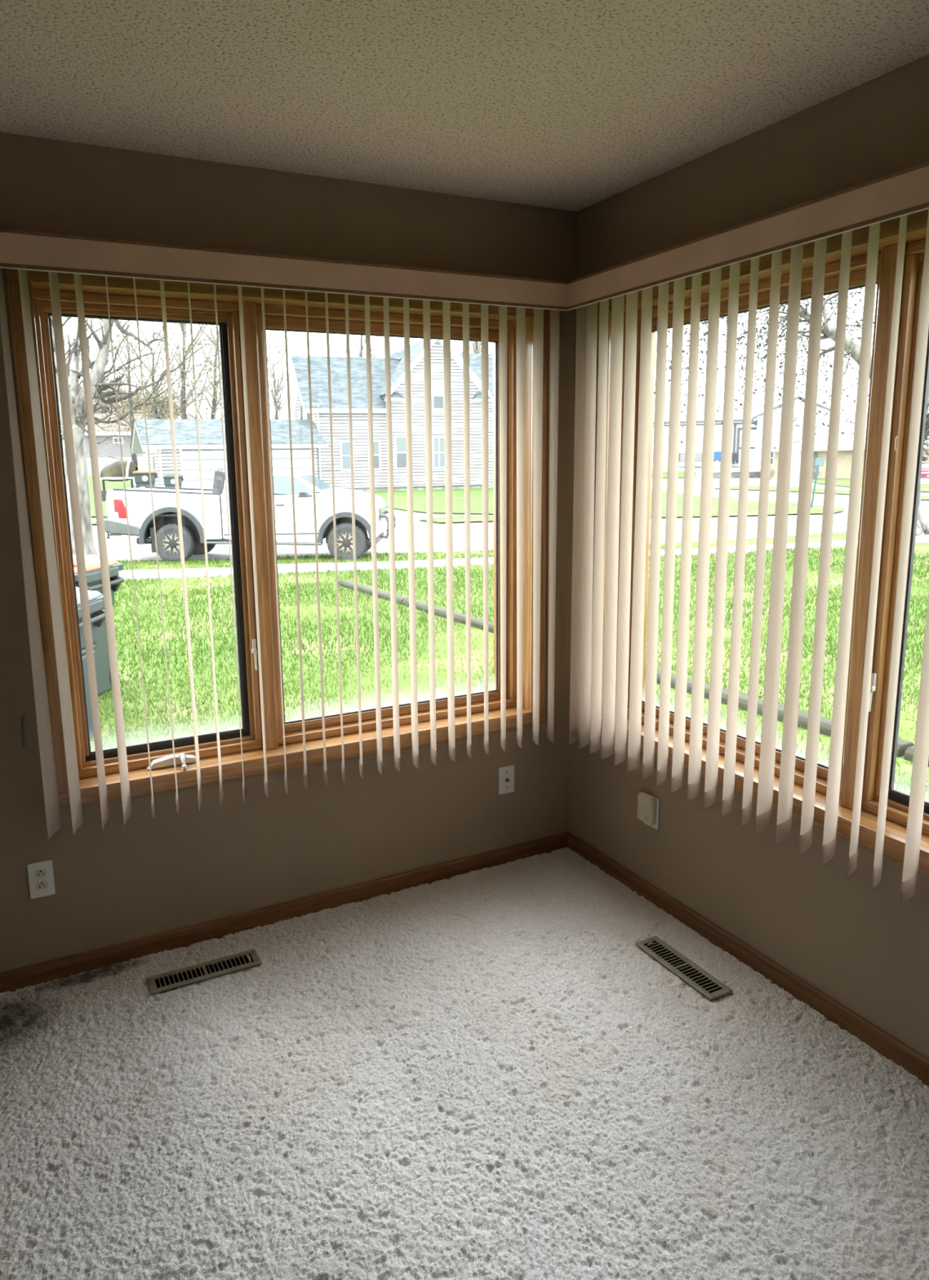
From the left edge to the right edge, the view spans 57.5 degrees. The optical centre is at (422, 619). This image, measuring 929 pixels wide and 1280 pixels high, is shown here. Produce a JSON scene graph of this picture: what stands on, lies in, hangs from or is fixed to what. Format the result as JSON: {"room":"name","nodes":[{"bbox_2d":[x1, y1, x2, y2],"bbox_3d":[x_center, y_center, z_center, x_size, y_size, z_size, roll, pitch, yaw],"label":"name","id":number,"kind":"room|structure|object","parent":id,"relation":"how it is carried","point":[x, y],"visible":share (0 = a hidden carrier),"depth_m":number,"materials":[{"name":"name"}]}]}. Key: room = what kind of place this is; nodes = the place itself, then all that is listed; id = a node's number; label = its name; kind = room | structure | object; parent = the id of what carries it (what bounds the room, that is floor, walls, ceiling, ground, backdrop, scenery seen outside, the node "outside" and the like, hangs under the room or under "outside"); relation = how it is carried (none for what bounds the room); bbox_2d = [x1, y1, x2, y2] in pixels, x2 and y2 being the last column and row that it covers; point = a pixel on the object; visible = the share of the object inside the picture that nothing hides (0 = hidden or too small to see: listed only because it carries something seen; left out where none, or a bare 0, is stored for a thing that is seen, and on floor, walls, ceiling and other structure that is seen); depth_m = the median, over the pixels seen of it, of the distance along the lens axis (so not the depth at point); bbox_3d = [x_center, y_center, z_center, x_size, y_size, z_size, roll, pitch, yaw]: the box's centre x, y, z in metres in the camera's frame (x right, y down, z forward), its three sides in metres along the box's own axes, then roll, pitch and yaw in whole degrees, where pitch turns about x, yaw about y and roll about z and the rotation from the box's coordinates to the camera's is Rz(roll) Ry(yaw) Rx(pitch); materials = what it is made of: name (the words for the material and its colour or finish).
{"room":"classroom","nodes":[
{"label":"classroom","id":0,"kind":"room"},
{"bbox_2d":[0,132,577,973],"bbox_3d":[-1.116,-0.104,2.539,3.700,2.440,0.160,-6,12,-26],"label":"wall","id":1,"kind":"structure","parent":0,"point":[145,876],"depth_m":2.75,"materials":[{"name":"paint"}]},
{"bbox_2d":[26,859,55,898],"bbox_3d":[-1.162,0.792,2.577,0.070,0.114,0.008,-6,12,-26],"label":"wall outlet","id":2,"kind":"object","parent":1,"relation":"attached to","point":[41,874],"visible":1,"depth_m":2.57,"materials":[{"name":"white plastic"}]},
{"bbox_2d":[34,869,47,878],"bbox_3d":[-1.161,0.773,2.572,0.034,0.025,0.005,-6,12,-26],"label":"receptacle","id":3,"kind":"object","parent":2,"relation":"attached to","point":[38,873],"depth_m":2.57,"materials":[{"name":"beige plastic"}]},
{"bbox_2d":[35,880,48,890],"bbox_3d":[-1.161,0.812,2.579,0.034,0.025,0.005,-6,12,-26],"label":"receptacle","id":4,"kind":"object","parent":2,"relation":"attached to","point":[40,885],"depth_m":2.58,"materials":[{"name":"beige plastic"}]},
{"bbox_2d":[4,268,547,809],"bbox_3d":[-0.363,-0.296,2.872,1.759,1.577,0.180,-6,12,-26],"label":"window","id":5,"kind":"structure","parent":1,"relation":"in","point":[121,291],"depth_m":2.77,"materials":[{"name":"brown wood"}]},
{"bbox_2d":[0,227,567,839],"bbox_3d":[-0.303,-0.273,2.746,2.028,1.664,0.140,-6,12,-26],"label":"vertical blind","id":6,"kind":"object","parent":5,"relation":"attached to","point":[23,251],"visible":1,"depth_m":2.64,"materials":[{"name":"plastic"}]},
{"bbox_2d":[0,831,568,993],"bbox_3d":[-1.056,1.095,2.680,3.700,0.088,0.012,-6,12,-26],"label":"baseboard","id":7,"kind":"structure","parent":1,"relation":"attached to","point":[11,980],"depth_m":2.92,"materials":[{"name":"brown wood"}]},
{"bbox_2d":[498,764,514,795],"bbox_3d":[0.329,0.626,3.291,0.070,0.112,0.019,-6,12,-26],"label":"cable jack","id":8,"kind":"object","parent":1,"relation":"attached to","point":[506,774],"visible":1,"depth_m":3.29,"materials":[{"name":"white plastic"}]},
{"bbox_2d":[0,847,928,1279],"bbox_3d":[-0.016,1.475,0.614,3.700,0.019,4.700,-6,12,-26],"label":"floor","id":9,"kind":"structure","parent":0,"point":[485,1073],"depth_m":2.06,"materials":[{"name":"carpet"}]},
{"bbox_2d":[146,948,262,994],"bbox_3d":[-0.681,1.180,2.667,0.342,0.173,0.091,-6,12,-26],"label":"floor vent","id":10,"kind":"object","parent":9,"relation":"in","point":[175,979],"visible":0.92,"depth_m":2.65,"materials":[{"name":"metal"}]},
{"bbox_2d":[153,952,254,988],"bbox_3d":[-0.682,1.101,2.652,0.305,0.003,0.055,-6,12,-26],"label":"grille","id":11,"kind":"object","parent":10,"relation":"attached to","point":[230,959],"depth_m":2.65,"materials":[{"name":"metal"}]},
{"bbox_2d":[635,936,733,1000],"bbox_3d":[0.806,1.157,2.646,0.090,0.173,0.336,-6,12,-26],"label":"floor vent","id":12,"kind":"object","parent":9,"relation":"in","point":[704,983],"visible":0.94,"depth_m":2.63,"materials":[{"name":"metal"}]},
{"bbox_2d":[0,0,928,211],"bbox_3d":[-0.061,-0.989,0.162,4.020,0.120,5.020,-6,12,-26],"label":"ceiling","id":13,"kind":"structure","parent":0,"point":[573,105],"depth_m":1.97,"materials":[{"name":"white paint"}]},
{"bbox_2d":[568,53,928,1059],"bbox_3d":[1.692,0.086,1.230,0.160,2.440,4.700,-6,12,-26],"label":"wall","id":14,"kind":"structure","parent":0,"point":[866,949],"depth_m":2.44,"materials":[{"name":"paint"}]},
{"bbox_2d":[637,791,658,830],"bbox_3d":[0.794,0.678,2.991,0.035,0.121,0.080,-6,12,-26],"label":"wall box","id":15,"kind":"object","parent":14,"relation":"attached to","point":[647,804],"visible":1,"depth_m":2.97,"materials":[{"name":"white plastic"}]},
{"bbox_2d":[567,831,928,1087],"bbox_3d":[1.636,1.280,1.410,0.012,0.088,4.700,-6,12,-26],"label":"baseboard","id":16,"kind":"structure","parent":14,"relation":"attached to","point":[917,1064],"depth_m":2.56,"materials":[{"name":"brown wood"}]},
{"bbox_2d":[591,208,928,875],"bbox_3d":[1.088,-0.232,2.385,0.180,1.577,1.759,-6,12,-26],"label":"window","id":17,"kind":"structure","parent":14,"relation":"in","point":[897,806],"depth_m":2.23,"materials":[{"name":"brown wood"}]},
{"bbox_2d":[566,160,928,915],"bbox_3d":[0.989,-0.209,2.269,0.140,1.664,1.909,-6,12,-26],"label":"vertical blind","id":18,"kind":"object","parent":17,"relation":"attached to","point":[903,193],"visible":1,"depth_m":2.42,"materials":[{"name":"fabric"}]},
{"label":"outside","id":19,"kind":"structure","parent":0,"visible":0},
{"bbox_2d":[64,457,928,560],"bbox_3d":[-0.573,-31.791,174.629,645.248,3.420,592.681,-6,12,-26],"label":"ground","id":20,"kind":"structure","parent":19,"point":[117,546],"depth_m":25.00,"materials":[{"name":"grey concrete"}]},
{"bbox_2d":[60,318,113,424],"bbox_3d":[-33.675,-22.896,76.716,11.956,19.133,10.158,-6,12,-26],"label":"bare tree","id":21,"kind":"object","parent":20,"relation":"on","point":[67,356],"visible":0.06,"depth_m":77.03,"materials":[{"name":"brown plant"}]},
{"bbox_2d":[65,322,141,413],"bbox_3d":[-35.592,-25.093,93.488,11.636,15.476,10.036,-6,12,-26],"label":"bare tree","id":22,"kind":"object","parent":20,"relation":"on","point":[104,408],"visible":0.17,"depth_m":93.21,"materials":[{"name":"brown plant"}]},
{"bbox_2d":[60,413,147,462],"bbox_3d":[-35.870,-19.306,90.617,12.461,5.322,11.300,-4,11,-16],"label":"house","id":23,"kind":"structure","parent":20,"relation":"on","point":[113,452],"depth_m":86.90,"materials":[{"name":"white"}]},
{"bbox_2d":[93,385,136,413],"bbox_3d":[-36.553,-23.640,101.414,6.985,8.868,5.973,-6,12,-26],"label":"bush","id":24,"kind":"object","parent":20,"relation":"on","point":[120,389],"visible":0.05,"depth_m":99.78,"materials":[{"name":"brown plant"}]},
{"bbox_2d":[50,315,222,555],"bbox_3d":[-6.901,-4.881,19.533,6.257,6.931,4.617,-4,11,-15],"label":"bare tree","id":25,"kind":"object","parent":20,"relation":"on","point":[77,394],"visible":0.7,"depth_m":19.48,"materials":[{"name":"grey plant"}]},
{"bbox_2d":[133,469,158,488],"bbox_3d":[-14.509,-6.974,44.439,1.263,1.773,1.098,-4,11,-17],"label":"bin","id":26,"kind":"object","parent":20,"relation":"on","point":[142,478],"visible":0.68,"depth_m":43.90,"materials":[{"name":"green plastic"}]},
{"bbox_2d":[124,392,168,418],"bbox_3d":[-31.449,-22.428,97.355,5.355,7.917,4.642,-6,12,-26],"label":"bush","id":27,"kind":"object","parent":20,"relation":"on","point":[134,397],"visible":0.16,"depth_m":95.98,"materials":[{"name":"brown plant"}]},
{"bbox_2d":[93,319,201,465],"bbox_3d":[-27.364,-23.629,80.814,10.432,18.168,10.629,-6,12,-26],"label":"bare tree","id":28,"kind":"object","parent":20,"relation":"on","point":[131,405],"visible":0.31,"depth_m":81.28,"materials":[{"name":"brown plant"}]},
{"bbox_2d":[91,320,217,427],"bbox_3d":[-21.573,-20.333,68.144,10.334,18.533,10.351,-10,14,-41],"label":"bare tree","id":29,"kind":"object","parent":20,"relation":"on","point":[156,413],"visible":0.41,"depth_m":67.43,"materials":[{"name":"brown plant"}]},
{"bbox_2d":[150,395,180,418],"bbox_3d":[-30.368,-22.594,98.518,5.551,7.747,4.686,-6,12,-26],"label":"bush","id":30,"kind":"object","parent":20,"relation":"on","point":[177,408],"visible":0.09,"depth_m":97.73,"materials":[{"name":"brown plant"}]},
{"bbox_2d":[162,473,184,487],"bbox_3d":[-13.061,-6.877,44.460,1.081,1.517,0.940,-4,11,-17],"label":"bin","id":31,"kind":"object","parent":20,"relation":"on","point":[169,479],"visible":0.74,"depth_m":43.99,"materials":[{"name":"green plastic"}]},
{"bbox_2d":[138,323,222,418],"bbox_3d":[-18.224,-20.263,63.832,8.703,20.472,10.533,-6,12,-26],"label":"bare tree","id":32,"kind":"object","parent":20,"relation":"on","point":[183,406],"visible":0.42,"depth_m":63.67,"materials":[{"name":"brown plant"}]},
{"bbox_2d":[152,324,223,419],"bbox_3d":[-17.671,-20.518,70.342,9.655,17.610,9.301,-2,11,-8],"label":"bare tree","id":33,"kind":"object","parent":20,"relation":"on","point":[214,410],"visible":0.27,"depth_m":69.78,"materials":[{"name":"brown plant"}]},
{"bbox_2d":[160,324,285,412],"bbox_3d":[-14.801,-19.770,66.095,9.255,18.327,9.812,5,12,29],"label":"bare tree","id":34,"kind":"object","parent":20,"relation":"on","point":[215,398],"visible":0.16,"depth_m":65.25,"materials":[{"name":"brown plant"}]},
{"bbox_2d":[132,418,327,488],"bbox_3d":[-11.478,-9.318,50.174,10.331,4.964,5.880,-6,11,-24],"label":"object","id":35,"kind":"structure","parent":20,"relation":"on","point":[211,434],"depth_m":47.57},
{"bbox_2d":[151,457,155,471],"bbox_3d":[-15.399,-8.780,48.358,0.070,0.900,0.700,-6,11,-24],"label":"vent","id":36,"kind":"object","parent":35,"relation":"attached to","point":[153,459],"depth_m":48.09,"materials":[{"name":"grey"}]},
{"bbox_2d":[103,471,395,561],"bbox_3d":[-3.832,-2.267,18.651,6.343,1.912,2.173,-1,10,3],"label":"pickup truck","id":37,"kind":"object","parent":20,"relation":"on","point":[139,500],"visible":0.84,"depth_m":17.79,"materials":[{"name":"white paint"}]},
{"bbox_2d":[113,499,126,518],"bbox_3d":[-6.466,-2.334,17.901,0.470,0.413,0.129,2,11,17],"label":"tail lamp","id":38,"kind":"object","parent":37,"relation":"on","point":[119,505],"depth_m":17.85,"materials":[{"name":"red plastic"}]},
{"bbox_2d":[212,467,225,494],"bbox_3d":[-4.384,-2.773,18.168,0.346,0.948,0.160,-1,10,3],"label":"metal canister","id":39,"kind":"object","parent":37,"relation":"in","point":[220,476],"visible":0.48,"depth_m":18.11,"materials":[{"name":"metal"}]},
{"bbox_2d":[297,492,312,497],"bbox_3d":[-2.438,-2.587,17.547,0.270,0.114,0.248,-1,10,3],"label":"mirror","id":40,"kind":"object","parent":37,"relation":"attached to","point":[301,495],"depth_m":17.46,"materials":[{"name":"plastic"}]},
{"bbox_2d":[378,504,395,538],"bbox_3d":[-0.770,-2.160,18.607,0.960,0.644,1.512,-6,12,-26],"label":"grille","id":41,"kind":"object","parent":37,"relation":"attached to","point":[383,517],"depth_m":18.07,"materials":[{"name":"plastic"}]},
{"bbox_2d":[266,330,311,419],"bbox_3d":[-14.905,-25.015,92.514,9.147,14.966,9.988,-6,12,-26],"label":"bare tree","id":42,"kind":"object","parent":20,"relation":"on","point":[276,400],"visible":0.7,"depth_m":91.72,"materials":[{"name":"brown plant"}]},
{"bbox_2d":[341,334,384,357],"bbox_3d":[-7.078,-28.178,87.185,10.432,23.036,8.752,-6,12,-26],"label":"bare tree","id":43,"kind":"object","parent":20,"relation":"on","point":[360,353],"visible":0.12,"depth_m":86.38,"materials":[{"name":"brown plant"}]},
{"bbox_2d":[282,338,493,491],"bbox_3d":[-0.091,-13.661,57.407,17.815,10.708,10.520,-5,11,-19],"label":"house","id":44,"kind":"structure","parent":20,"relation":"on","point":[298,365],"depth_m":52.76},
{"bbox_2d":[450,340,493,354],"bbox_3d":[5.995,-29.085,89.570,12.943,23.420,12.818,-6,12,-26],"label":"bare tree","id":45,"kind":"object","parent":20,"relation":"on","point":[475,344],"visible":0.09,"depth_m":87.70,"materials":[{"name":"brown plant"}]},
{"bbox_2d":[678,452,702,462],"bbox_3d":[22.424,-13.555,70.733,2.240,0.760,1.240,2,11,14],"label":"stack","id":46,"kind":"object","parent":20,"relation":"on","point":[679,457],"visible":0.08,"depth_m":70.27,"materials":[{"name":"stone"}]},
{"bbox_2d":[651,403,774,466],"bbox_3d":[24.698,-16.750,78.365,13.991,5.922,15.400,2,11,14],"label":"house","id":47,"kind":"structure","parent":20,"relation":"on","point":[757,409],"depth_m":71.89,"materials":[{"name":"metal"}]},
{"bbox_2d":[713,448,720,461],"bbox_3d":[24.279,-13.582,69.844,0.582,1.104,1.500,2,11,14],"label":"dumpster","id":48,"kind":"object","parent":20,"relation":"on","point":[717,455],"visible":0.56,"depth_m":69.25,"materials":[{"name":"blue paint"}]},
{"bbox_2d":[731,452,739,462],"bbox_3d":[25.871,-13.492,70.301,0.664,0.764,1.120,2,11,14],"label":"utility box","id":49,"kind":"object","parent":20,"relation":"on","point":[735,455],"visible":0.62,"depth_m":69.80,"materials":[{"name":"black metal"}]},
{"bbox_2d":[712,471,759,478],"bbox_3d":[23.192,-10.702,62.685,4.026,0.459,0.427,0,10,4],"label":"wall","id":50,"kind":"structure","parent":20,"relation":"on","point":[716,474],"depth_m":62.49,"materials":[{"name":"grey stone"}]},
{"bbox_2d":[769,466,775,479],"bbox_3d":[23.521,-9.893,57.252,0.764,0.955,0.816,-6,12,-26],"label":"bare shrub","id":51,"kind":"object","parent":20,"relation":"on","point":[771,473],"visible":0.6,"depth_m":57.12,"materials":[{"name":"beige plant"}]},
{"bbox_2d":[751,395,928,479],"bbox_3d":[33.250,-13.681,64.617,15.297,6.987,15.220,3,11,22],"label":"brick house","id":52,"kind":"structure","parent":20,"relation":"on","point":[845,446],"depth_m":60.51,"materials":[{"name":"white"}]},
{"bbox_2d":[920,462,928,478],"bbox_3d":[29.909,-8.364,48.852,2.400,1.374,0.080,4,11,24],"label":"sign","id":53,"kind":"object","parent":20,"relation":"on","point":[925,473],"visible":0.7,"depth_m":49.12,"materials":[{"name":"pink"}]},
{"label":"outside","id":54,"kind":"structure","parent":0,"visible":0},
{"bbox_2d":[89,542,928,801],"bbox_3d":[6.198,0.248,8.874,45.140,0.001,28.752,-6,12,-26],"label":"lawn","id":55,"kind":"structure","parent":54,"point":[424,683],"depth_m":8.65,"materials":[{"name":"green plant"}]},
{"bbox_2d":[75,586,105,739],"bbox_3d":[-2.719,0.368,6.005,0.850,1.194,0.739,-1,10,3],"label":"bin","id":56,"kind":"object","parent":55,"relation":"on","point":[97,613],"visible":0.16,"depth_m":6.11,"materials":[{"name":"grey plastic"}]},
{"bbox_2d":[72,554,124,695],"bbox_3d":[-3.123,0.081,7.330,0.913,1.281,0.794,1,11,8],"label":"bin","id":57,"kind":"object","parent":55,"relation":"on","point":[93,570],"visible":0.24,"depth_m":7.38,"materials":[{"name":"grey plastic"}]},
{"bbox_2d":[337,579,408,604],"bbox_3d":[-0.792,-0.396,13.064,0.180,0.160,2.415,-6,12,-27],"label":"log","id":58,"kind":"object","parent":55,"relation":"on","point":[386,595],"visible":0.46,"depth_m":12.97,"materials":[{"name":"grey wood"}]},
{"bbox_2d":[402,599,493,633],"bbox_3d":[0.353,-0.024,10.929,0.180,0.160,2.415,-6,12,-27],"label":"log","id":59,"kind":"object","parent":55,"relation":"on","point":[477,623],"visible":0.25,"depth_m":10.69,"materials":[{"name":"grey wood"}]},
{"bbox_2d":[644,669,914,756],"bbox_3d":[2.642,0.719,6.659,0.180,0.160,2.415,-6,12,-27],"label":"landscape timber","id":60,"kind":"object","parent":55,"relation":"on","point":[825,723],"visible":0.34,"depth_m":6.42,"materials":[{"name":"grey wood"}]},
{"bbox_2d":[903,746,928,767],"bbox_3d":[3.787,1.090,4.524,0.180,0.160,2.415,-6,12,-27],"label":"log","id":61,"kind":"object","parent":55,"relation":"on","point":[908,753],"visible":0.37,"depth_m":5.50,"materials":[{"name":"grey wood"}]},
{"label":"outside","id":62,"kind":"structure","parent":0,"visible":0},
{"bbox_2d":[366,487,493,513],"bbox_3d":[-0.215,-6.285,43.900,8.397,0.313,24.053,0,10,5],"label":"lawn","id":63,"kind":"structure","parent":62,"point":[400,497],"depth_m":41.70,"materials":[{"name":"green plant"}]},
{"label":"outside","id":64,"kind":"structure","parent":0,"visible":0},
{"bbox_2d":[649,490,844,517],"bbox_3d":[13.305,-5.728,39.719,8.292,0.299,24.560,1,11,13],"label":"lawn","id":65,"kind":"structure","parent":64,"point":[753,505],"depth_m":32.85,"materials":[{"name":"green plant"}]},
{"bbox_2d":[810,457,824,507],"bbox_3d":[14.932,-5.099,32.055,0.411,2.024,0.114,0,10,7],"label":"street sign","id":66,"kind":"object","parent":65,"relation":"on","point":[819,461],"visible":0.98,"depth_m":31.94,"materials":[{"name":"metal"}]},
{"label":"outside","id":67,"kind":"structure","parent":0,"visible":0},
{"bbox_2d":[812,478,862,487],"bbox_3d":[26.236,-8.675,53.535,4.123,0.247,17.804,4,12,27],"label":"lawn","id":68,"kind":"structure","parent":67,"point":[839,482],"depth_m":54.47,"materials":[{"name":"green plant"}]},
{"bbox_2d":[812,469,820,479],"bbox_3d":[27.444,-10.198,59.219,0.824,0.757,0.784,-6,12,-26],"label":"bare shrub","id":69,"kind":"object","parent":68,"relation":"on","point":[813,471],"visible":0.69,"depth_m":59.13,"materials":[{"name":"beige plant"}]},
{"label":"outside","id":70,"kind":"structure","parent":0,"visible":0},
{"bbox_2d":[920,484,928,491],"bbox_3d":[26.619,-7.158,45.848,3.153,0.132,9.913,5,12,31],"label":"lawn","id":71,"kind":"structure","parent":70,"point":[924,487],"depth_m":45.07,"materials":[{"name":"green plant"}]},
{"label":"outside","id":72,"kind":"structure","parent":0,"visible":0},
{"bbox_2d":[651,471,695,477],"bbox_3d":[18.093,-11.202,65.412,6.802,0.441,4.632,0,10,6],"label":"lawn","id":73,"kind":"structure","parent":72,"point":[681,473],"depth_m":65.14,"materials":[{"name":"green plant"}]},
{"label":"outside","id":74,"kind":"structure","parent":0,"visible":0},
{"bbox_2d":[65,475,136,516],"bbox_3d":[-21.667,-8.463,54.519,9.347,1.442,46.817,-6,12,-26],"label":"lawn","id":75,"kind":"structure","parent":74,"point":[108,485],"depth_m":63.29,"materials":[{"name":"green plant"}]},
{"bbox_2d":[100,456,138,501],"bbox_3d":[-16.875,-7.866,47.308,2.404,2.464,1.820,-2,10,-6],"label":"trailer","id":76,"kind":"object","parent":75,"relation":"on","point":[113,470],"visible":0.47,"depth_m":46.63,"materials":[{"name":"beige metal"}]},
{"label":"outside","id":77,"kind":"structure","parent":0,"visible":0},
{"bbox_2d":[119,534,928,580],"bbox_3d":[3.149,-1.107,16.464,47.887,0.050,5.820,-4,11,-18],"label":"sidewalk","id":78,"kind":"structure","parent":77,"point":[224,571],"depth_m":16.33,"materials":[{"name":"concrete"}]},
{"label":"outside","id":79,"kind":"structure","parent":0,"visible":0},
{"bbox_2d":[116,532,857,569],"bbox_3d":[2.809,-1.790,20.246,49.999,0.001,7.938,-6,12,-26],"label":"verge","id":80,"kind":"structure","parent":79,"point":[836,535],"depth_m":18.15,"materials":[{"name":"green plant"}]},
{"bbox_2d":[653,288,928,535],"bbox_3d":[8.304,-5.378,18.931,13.024,7.856,4.748,-7,12,-28],"label":"bare tree","id":81,"kind":"object","parent":80,"relation":"on","point":[852,349],"visible":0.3,"depth_m":19.23,"materials":[{"name":"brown plant"}]},
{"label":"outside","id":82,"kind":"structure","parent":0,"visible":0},
{"bbox_2d":[418,515,493,522],"bbox_3d":[1.631,-3.538,29.725,3.329,0.017,3.039,-6,12,-26],"label":"verge","id":83,"kind":"structure","parent":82,"point":[455,518],"depth_m":29.70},
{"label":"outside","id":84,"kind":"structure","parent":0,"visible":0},
{"bbox_2d":[715,485,861,494],"bbox_3d":[20.232,-7.009,45.676,4.704,0.158,11.226,-6,12,-26],"label":"verge","id":85,"kind":"structure","parent":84,"point":[750,487],"depth_m":46.17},
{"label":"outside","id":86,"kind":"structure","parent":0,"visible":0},
{"bbox_2d":[920,495,928,499],"bbox_3d":[21.629,-5.351,37.140,2.444,0.059,3.839,5,12,31],"label":"verge","id":87,"kind":"structure","parent":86,"point":[922,497],"depth_m":36.91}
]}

